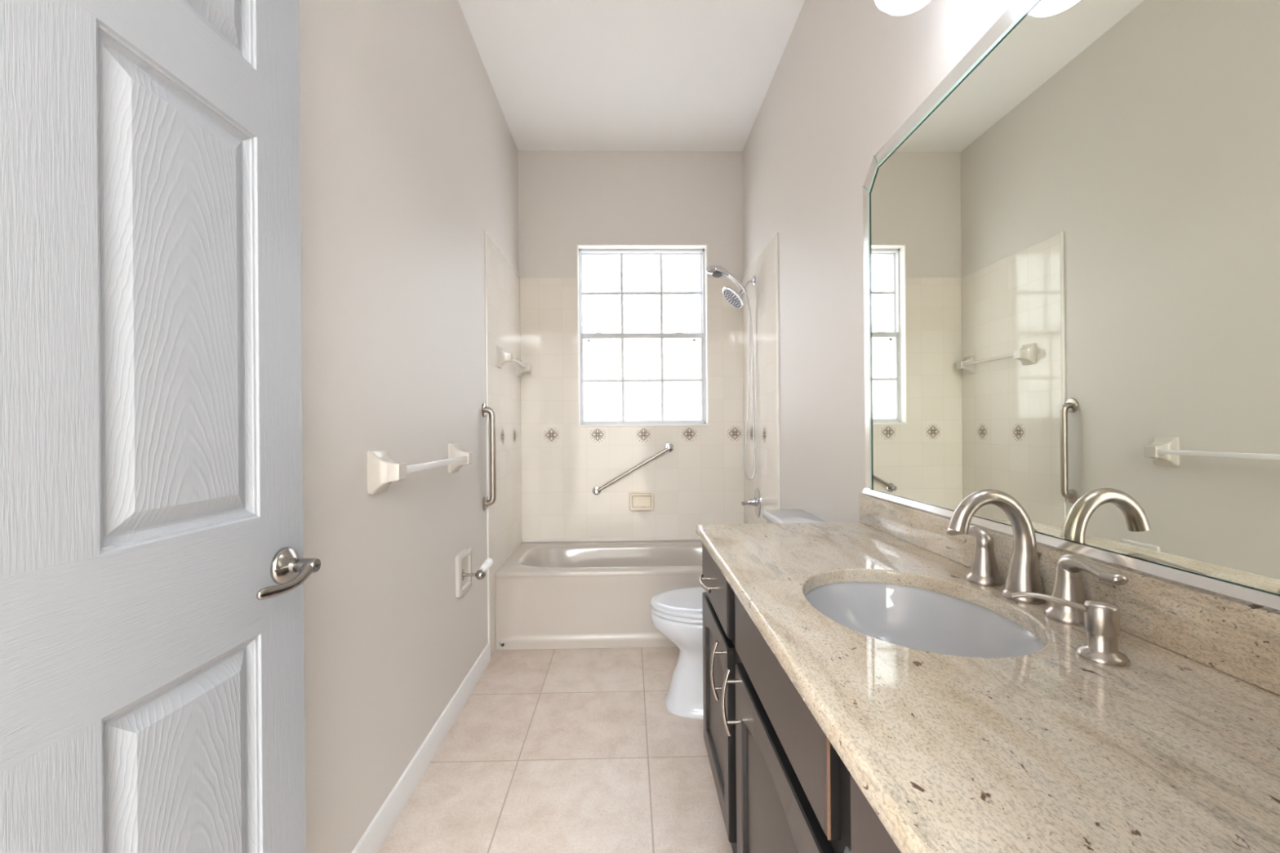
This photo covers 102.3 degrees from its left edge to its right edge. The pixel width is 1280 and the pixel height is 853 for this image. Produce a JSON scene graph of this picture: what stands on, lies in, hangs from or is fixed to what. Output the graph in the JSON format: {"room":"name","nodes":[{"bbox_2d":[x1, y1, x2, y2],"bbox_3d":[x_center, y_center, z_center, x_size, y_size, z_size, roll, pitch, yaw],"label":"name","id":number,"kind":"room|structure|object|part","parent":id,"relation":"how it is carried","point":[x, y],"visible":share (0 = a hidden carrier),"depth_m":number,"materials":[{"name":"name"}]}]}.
{"room":"bathroom","nodes":[
{"label":"bathroom","id":0,"kind":"room"},
{"bbox_2d":[298,0,521,852],"bbox_3d":[-0.841,-0.337,1.767,0.129,3.112,3.531,0,0,-1],"label":"wall","id":1,"kind":"structure","parent":0,"point":[411,280],"depth_m":1.64,"materials":[{"name":"white paint"}]},
{"bbox_2d":[0,0,320,852],"bbox_3d":[-0.666,-0.007,0.587,0.102,2.426,0.891,0,0,1],"label":"door","id":2,"kind":"structure","parent":1,"relation":"in","point":[154,570],"depth_m":0.72,"materials":[{"name":"grey wood"}]},
{"bbox_3d":[-0.662,0.263,0.975,0.028,0.069,0.069,0,0,-1],"label":"handle","id":3,"kind":"part","parent":2,"relation":"part of","materials":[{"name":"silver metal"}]},
{"bbox_3d":[-0.629,0.271,0.921,0.041,0.044,0.135,0,0,-1],"label":"lever","id":4,"kind":"part","parent":2,"relation":"part of","materials":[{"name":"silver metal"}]},
{"bbox_2d":[367,443,472,494],"bbox_3d":[-0.744,0.133,1.841,0.078,0.124,0.754,0,0,-1],"label":"towel bar","id":5,"kind":"object","parent":1,"relation":"attached to","point":[382,470],"visible":1,"depth_m":1.51,"materials":[{"name":"beige ceramic"}]},
{"bbox_2d":[351,642,490,852],"bbox_3d":[-0.758,1.173,1.429,0.014,0.092,2.512,0,0,-1],"label":"baseboard","id":6,"kind":"structure","parent":1,"relation":"attached to","point":[379,828],"depth_m":1.76,"materials":[{"name":"white paint"}]},
{"bbox_2d":[455,547,493,597],"bbox_3d":[-0.729,0.644,2.284,0.118,0.180,0.170,0,0,-1],"label":"toilet paper holder","id":7,"kind":"object","parent":1,"relation":"attached to","point":[464,574],"visible":1,"depth_m":2.25,"materials":[{"name":"beige ceramic"}]},
{"bbox_3d":[-0.779,0.644,2.283,0.019,0.180,0.170,0,0,-1],"label":"ceramic plate","id":8,"kind":"part","parent":7,"relation":"part of","materials":[{"name":"beige ceramic"}]},
{"bbox_3d":[-0.741,0.647,2.246,0.072,0.048,0.048,0,0,-1],"label":"post","id":9,"kind":"part","parent":7,"relation":"part of","materials":[{"name":"silver metal"}]},
{"bbox_2d":[481,402,496,511],"bbox_3d":[-0.770,0.153,2.645,0.060,0.555,0.076,0,0,-1],"label":"grab bar","id":10,"kind":"object","parent":1,"relation":"attached to","point":[485,409],"visible":1,"depth_m":2.63,"materials":[{"name":"silver metal"}]},
{"bbox_3d":[-0.807,0.102,3.111,0.008,2.234,0.829,0,0,-1],"label":"panel","id":11,"kind":"part","parent":1,"relation":"part of","materials":[{"name":"beige tile"}]},
{"bbox_2d":[496,345,530,377],"bbox_3d":[-0.770,-0.393,3.179,0.078,0.120,0.612,0,0,-1],"label":"towel bar","id":12,"kind":"object","parent":1,"relation":"attached to","point":[503,357],"visible":1,"depth_m":2.91,"materials":[{"name":"beige ceramic"}]},
{"bbox_2d":[377,646,733,852],"bbox_3d":[-0.171,1.254,-0.854,4.800,0.080,9.100,0,0,-1],"label":"floor","id":13,"kind":"structure","parent":0,"point":[582,750],"depth_m":1.83,"materials":[{"name":"tile"}]},
{"bbox_2d":[494,540,702,649],"bbox_3d":[-0.033,1.000,3.182,1.527,0.423,0.720,0,0,-1],"label":"bathtub","id":14,"kind":"object","parent":13,"relation":"on","point":[553,595],"visible":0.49,"depth_m":2.83,"materials":[{"name":"beige ceramic"}]},
{"bbox_2d":[494,540,702,577],"bbox_3d":[-0.033,0.960,3.182,1.527,0.342,0.720,0,0,-1],"label":"basin","id":15,"kind":"object","parent":14,"relation":"in","point":[677,558],"depth_m":3.43,"materials":[{"name":"beige ceramic"}]},
{"bbox_2d":[649,509,826,719],"bbox_3d":[0.402,0.799,2.217,0.714,0.820,0.451,0,0,-1],"label":"toilet","id":16,"kind":"object","parent":13,"relation":"on","point":[677,614],"visible":0.35,"depth_m":2.17,"materials":[{"name":"white ceramic"}]},
{"bbox_3d":[0.290,0.787,2.252,0.492,0.022,0.376,0,0,-1],"label":"seat","id":17,"kind":"part","parent":16,"relation":"part of","materials":[{"name":"white ceramic"}]},
{"bbox_3d":[0.352,1.004,2.253,0.612,0.412,0.372,0,0,-1],"label":"bowl","id":18,"kind":"part","parent":16,"relation":"part of","materials":[{"name":"white ceramic"}]},
{"bbox_3d":[0.287,0.761,2.252,0.487,0.026,0.374,0,0,-1],"label":"lid","id":19,"kind":"part","parent":16,"relation":"part of","materials":[{"name":"white ceramic"}]},
{"bbox_3d":[0.664,0.407,2.205,0.184,0.039,0.416,0,0,-1],"label":"tank lid","id":20,"kind":"part","parent":16,"relation":"part of","materials":[{"name":"white ceramic"}]},
{"bbox_2d":[698,542,901,852],"bbox_3d":[0.489,0.784,0.949,0.598,0.849,1.585,0,0,-1],"label":"vanity cabinet","id":21,"kind":"object","parent":13,"relation":"on","point":[782,786],"visible":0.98,"depth_m":0.95,"materials":[{"name":"brown wood"}]},
{"bbox_3d":[0.194,0.459,1.510,0.038,0.011,0.151,0,0,-1],"label":"handle","id":22,"kind":"part","parent":21,"relation":"part of","materials":[{"name":"silver metal"}]},
{"bbox_3d":[0.199,0.626,1.323,0.038,0.151,0.011,0,0,-1],"label":"handle","id":23,"kind":"part","parent":21,"relation":"part of","materials":[{"name":"silver metal"}]},
{"bbox_3d":[0.222,0.454,1.509,0.019,0.158,0.437,0,0,-1],"label":"drawer","id":24,"kind":"part","parent":21,"relation":"part of","materials":[{"name":"grey paint"}]},
{"bbox_3d":[0.225,0.799,1.509,0.019,0.488,0.437,0,0,-1],"label":"door","id":25,"kind":"part","parent":21,"relation":"part of","materials":[{"name":"grey paint"}]},
{"bbox_3d":[0.203,0.621,1.163,0.038,0.151,0.011,0,0,-1],"label":"handle","id":26,"kind":"part","parent":21,"relation":"part of","materials":[{"name":"silver metal"}]},
{"bbox_3d":[0.238,0.796,0.910,0.019,0.494,0.570,0,0,-1],"label":"door","id":27,"kind":"part","parent":21,"relation":"part of","materials":[{"name":"grey paint"}]},
{"bbox_3d":[0.248,0.733,0.941,0.002,0.736,1.581,0,0,-1],"label":"frame","id":28,"kind":"part","parent":21,"relation":"part of","materials":[{"name":"black wood"}]},
{"bbox_3d":[0.248,0.454,0.367,0.019,0.158,0.422,0,0,-1],"label":"drawer","id":29,"kind":"part","parent":21,"relation":"part of","materials":[{"name":"grey paint"}]},
{"bbox_2d":[695,522,1279,852],"bbox_3d":[0.496,0.344,0.955,0.578,0.030,1.598,0,0,-1],"label":"countertop","id":30,"kind":"structure","parent":21,"relation":"on","point":[1051,748],"depth_m":0.57,"materials":[{"name":"beige stone"}]},
{"bbox_2d":[804,582,1044,657],"bbox_3d":[0.502,0.430,0.962,0.420,0.142,0.510,0,0,-1],"label":"sink","id":31,"kind":"object","parent":30,"relation":"in","point":[908,616],"visible":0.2,"depth_m":1.11,"materials":[{"name":"grey ceramic"}]},
{"bbox_2d":[946,488,1128,626],"bbox_3d":[0.674,0.223,0.973,0.176,0.208,0.417,0,0,-1],"label":"faucet","id":32,"kind":"object","parent":30,"relation":"on","point":[1023,575],"visible":1,"depth_m":0.96,"materials":[{"name":"silver metal"}]},
{"bbox_3d":[0.716,0.234,1.123,0.034,0.042,0.118,0,0,-9],"label":"lever","id":33,"kind":"part","parent":32,"relation":"part of","materials":[{"name":"silver metal"}]},
{"bbox_3d":[0.723,0.289,1.083,0.067,0.075,0.067,0,0,-1],"label":"handle","id":34,"kind":"part","parent":32,"relation":"part of","materials":[{"name":"silver metal"}]},
{"bbox_3d":[0.674,0.223,0.977,0.176,0.208,0.069,0,0,-1],"label":"spout","id":35,"kind":"part","parent":32,"relation":"part of","materials":[{"name":"silver metal"}]},
{"bbox_3d":[0.754,0.260,0.975,0.012,0.044,0.011,0,0,44],"label":"lift rod","id":36,"kind":"part","parent":32,"relation":"part of","materials":[{"name":"silver metal"}]},
{"bbox_3d":[0.728,0.289,0.875,0.067,0.075,0.067,0,0,-1],"label":"handle","id":37,"kind":"part","parent":32,"relation":"part of","materials":[{"name":"silver metal"}]},
{"bbox_3d":[0.722,0.234,0.829,0.034,0.042,0.127,0,0,7],"label":"lever","id":38,"kind":"part","parent":32,"relation":"part of","materials":[{"name":"silver metal"}]},
{"bbox_2d":[1011,591,1129,666],"bbox_3d":[0.620,0.288,0.742,0.131,0.079,0.058,0,0,19],"label":"soap dispenser","id":39,"kind":"object","parent":30,"relation":"on","point":[1101,618],"visible":1,"depth_m":0.72,"materials":[{"name":"silver metal"}]},
{"bbox_2d":[517,150,744,542],"bbox_3d":[-0.054,-0.343,3.658,1.787,3.112,0.230,0,0,-1],"label":"wall","id":40,"kind":"structure","parent":0,"point":[566,199],"depth_m":3.54,"materials":[{"name":"beige tile"}]},
{"bbox_3d":[-0.050,-0.119,3.546,1.529,1.804,0.008,0,0,-1],"label":"tile panel","id":41,"kind":"part","parent":40,"relation":"part of","materials":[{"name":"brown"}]},
{"bbox_2d":[591,443,673,494],"bbox_3d":[-0.048,0.292,3.511,0.562,0.351,0.063,0,0,-1],"label":"grab bar","id":42,"kind":"object","parent":40,"relation":"attached to","point":[668,447],"visible":1,"depth_m":3.49,"materials":[{"name":"silver metal"}]},
{"bbox_2d":[628,492,653,510],"bbox_3d":[0.011,0.513,3.522,0.172,0.126,0.045,0,0,-1],"label":"soap dish","id":43,"kind":"object","parent":40,"relation":"attached to","point":[637,500],"visible":1,"depth_m":3.53,"materials":[{"name":"beige ceramic"}]},
{"bbox_2d":[576,244,708,426],"bbox_3d":[0.019,-0.627,3.610,0.900,1.252,0.143,0,0,-1],"label":"window","id":44,"kind":"structure","parent":40,"relation":"in","point":[621,250],"depth_m":3.62,"materials":[{"name":"white plastic"}]},
{"bbox_3d":[0.012,-0.936,3.664,0.856,0.587,0.022,0,0,-1],"label":"sash","id":45,"kind":"part","parent":44,"relation":"part of","materials":[{"name":"white metal"}]},
{"bbox_3d":[0.018,-0.339,3.630,0.856,0.631,0.022,0,0,-1],"label":"sash","id":46,"kind":"part","parent":44,"relation":"part of","materials":[{"name":"white metal"}]},
{"bbox_2d":[457,0,804,151],"bbox_3d":[-0.198,-1.948,-0.804,4.800,0.100,9.200,0,0,-1],"label":"ceiling","id":47,"kind":"structure","parent":0,"point":[564,75],"depth_m":2.71,"materials":[{"name":"white paint"}]},
{"bbox_2d":[742,0,1015,524],"bbox_3d":[0.817,-0.350,1.804,0.131,3.112,3.531,0,0,-1],"label":"wall","id":48,"kind":"structure","parent":0,"point":[849,74],"depth_m":2.13,"materials":[{"name":"white paint"}]},
{"bbox_2d":[705,265,755,479],"bbox_3d":[0.567,-0.330,3.164,0.310,1.326,0.173,0,0,-1],"label":"shower head","id":49,"kind":"object","parent":48,"relation":"attached to","point":[733,297],"visible":1,"depth_m":3.18},
{"bbox_3d":[0.567,-0.784,3.163,0.114,0.114,0.157,0,0,-1],"label":"plate","id":50,"kind":"part","parent":49,"relation":"part of","materials":[{"name":"grey metal"}]},
{"bbox_3d":[0.678,-0.883,3.216,0.076,0.072,0.019,0,0,-1],"label":"arm","id":51,"kind":"part","parent":49,"relation":"part of","materials":[{"name":"silver metal"}]},
{"bbox_2d":[741,487,760,517],"bbox_3d":[0.675,0.469,3.174,0.105,0.188,0.136,0,0,-1],"label":"shower valve","id":52,"kind":"object","parent":48,"relation":"attached to","point":[756,501],"visible":1,"depth_m":3.15,"materials":[{"name":"silver metal"}]},
{"bbox_3d":[0.651,0.468,3.165,0.052,0.032,0.025,0,0,-23],"label":"handle","id":53,"kind":"part","parent":52,"relation":"part of","materials":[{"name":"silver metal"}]},
{"bbox_3d":[0.689,0.465,3.174,0.062,0.052,0.052,0,0,-1],"label":"knob","id":54,"kind":"part","parent":52,"relation":"part of","materials":[{"name":"silver metal"}]},
{"bbox_3d":[0.730,0.090,3.156,0.010,2.234,0.809,0,0,-1],"label":"panel","id":55,"kind":"part","parent":48,"relation":"part of","materials":[{"name":"beige tile"}]},
{"bbox_2d":[874,0,930,15],"bbox_3d":[0.649,-1.068,0.955,0.252,0.260,0.560,0,0,-1],"label":"vanity light","id":56,"kind":"object","parent":48,"relation":"attached to","point":[894,7],"visible":1,"depth_m":1.16,"materials":[{"name":"white glass"}]},
{"bbox_2d":[858,493,1279,695],"bbox_3d":[0.775,0.277,0.961,0.020,0.098,1.596,0,0,-1],"label":"backsplash","id":57,"kind":"structure","parent":48,"relation":"attached to","point":[1239,640],"depth_m":0.76,"materials":[{"name":"beige stone"}]},
{"bbox_2d":[862,0,1279,613],"bbox_3d":[0.773,-0.325,0.983,0.015,1.105,1.531,0,0,-1],"label":"mirror","id":58,"kind":"object","parent":48,"relation":"attached to","point":[1072,242],"visible":1,"depth_m":0.88,"materials":[{"name":"white mirror"}]},
{"label":"outside","id":59,"kind":"structure","parent":0,"visible":0},
{"bbox_3d":[-0.166,1.464,7.898,16.000,0.100,8.200,0,0,-1],"label":"ground","id":60,"kind":"structure","parent":59,"visible":0},
{"bbox_2d":[582,319,701,421],"bbox_3d":[-0.146,0.049,6.523,8.400,2.730,0.450,0,0,-1],"label":"window pane","id":61,"kind":"structure","parent":60,"relation":"on","point":[602,401],"depth_m":6.50,"materials":[{"name":"white glass"}]}
]}

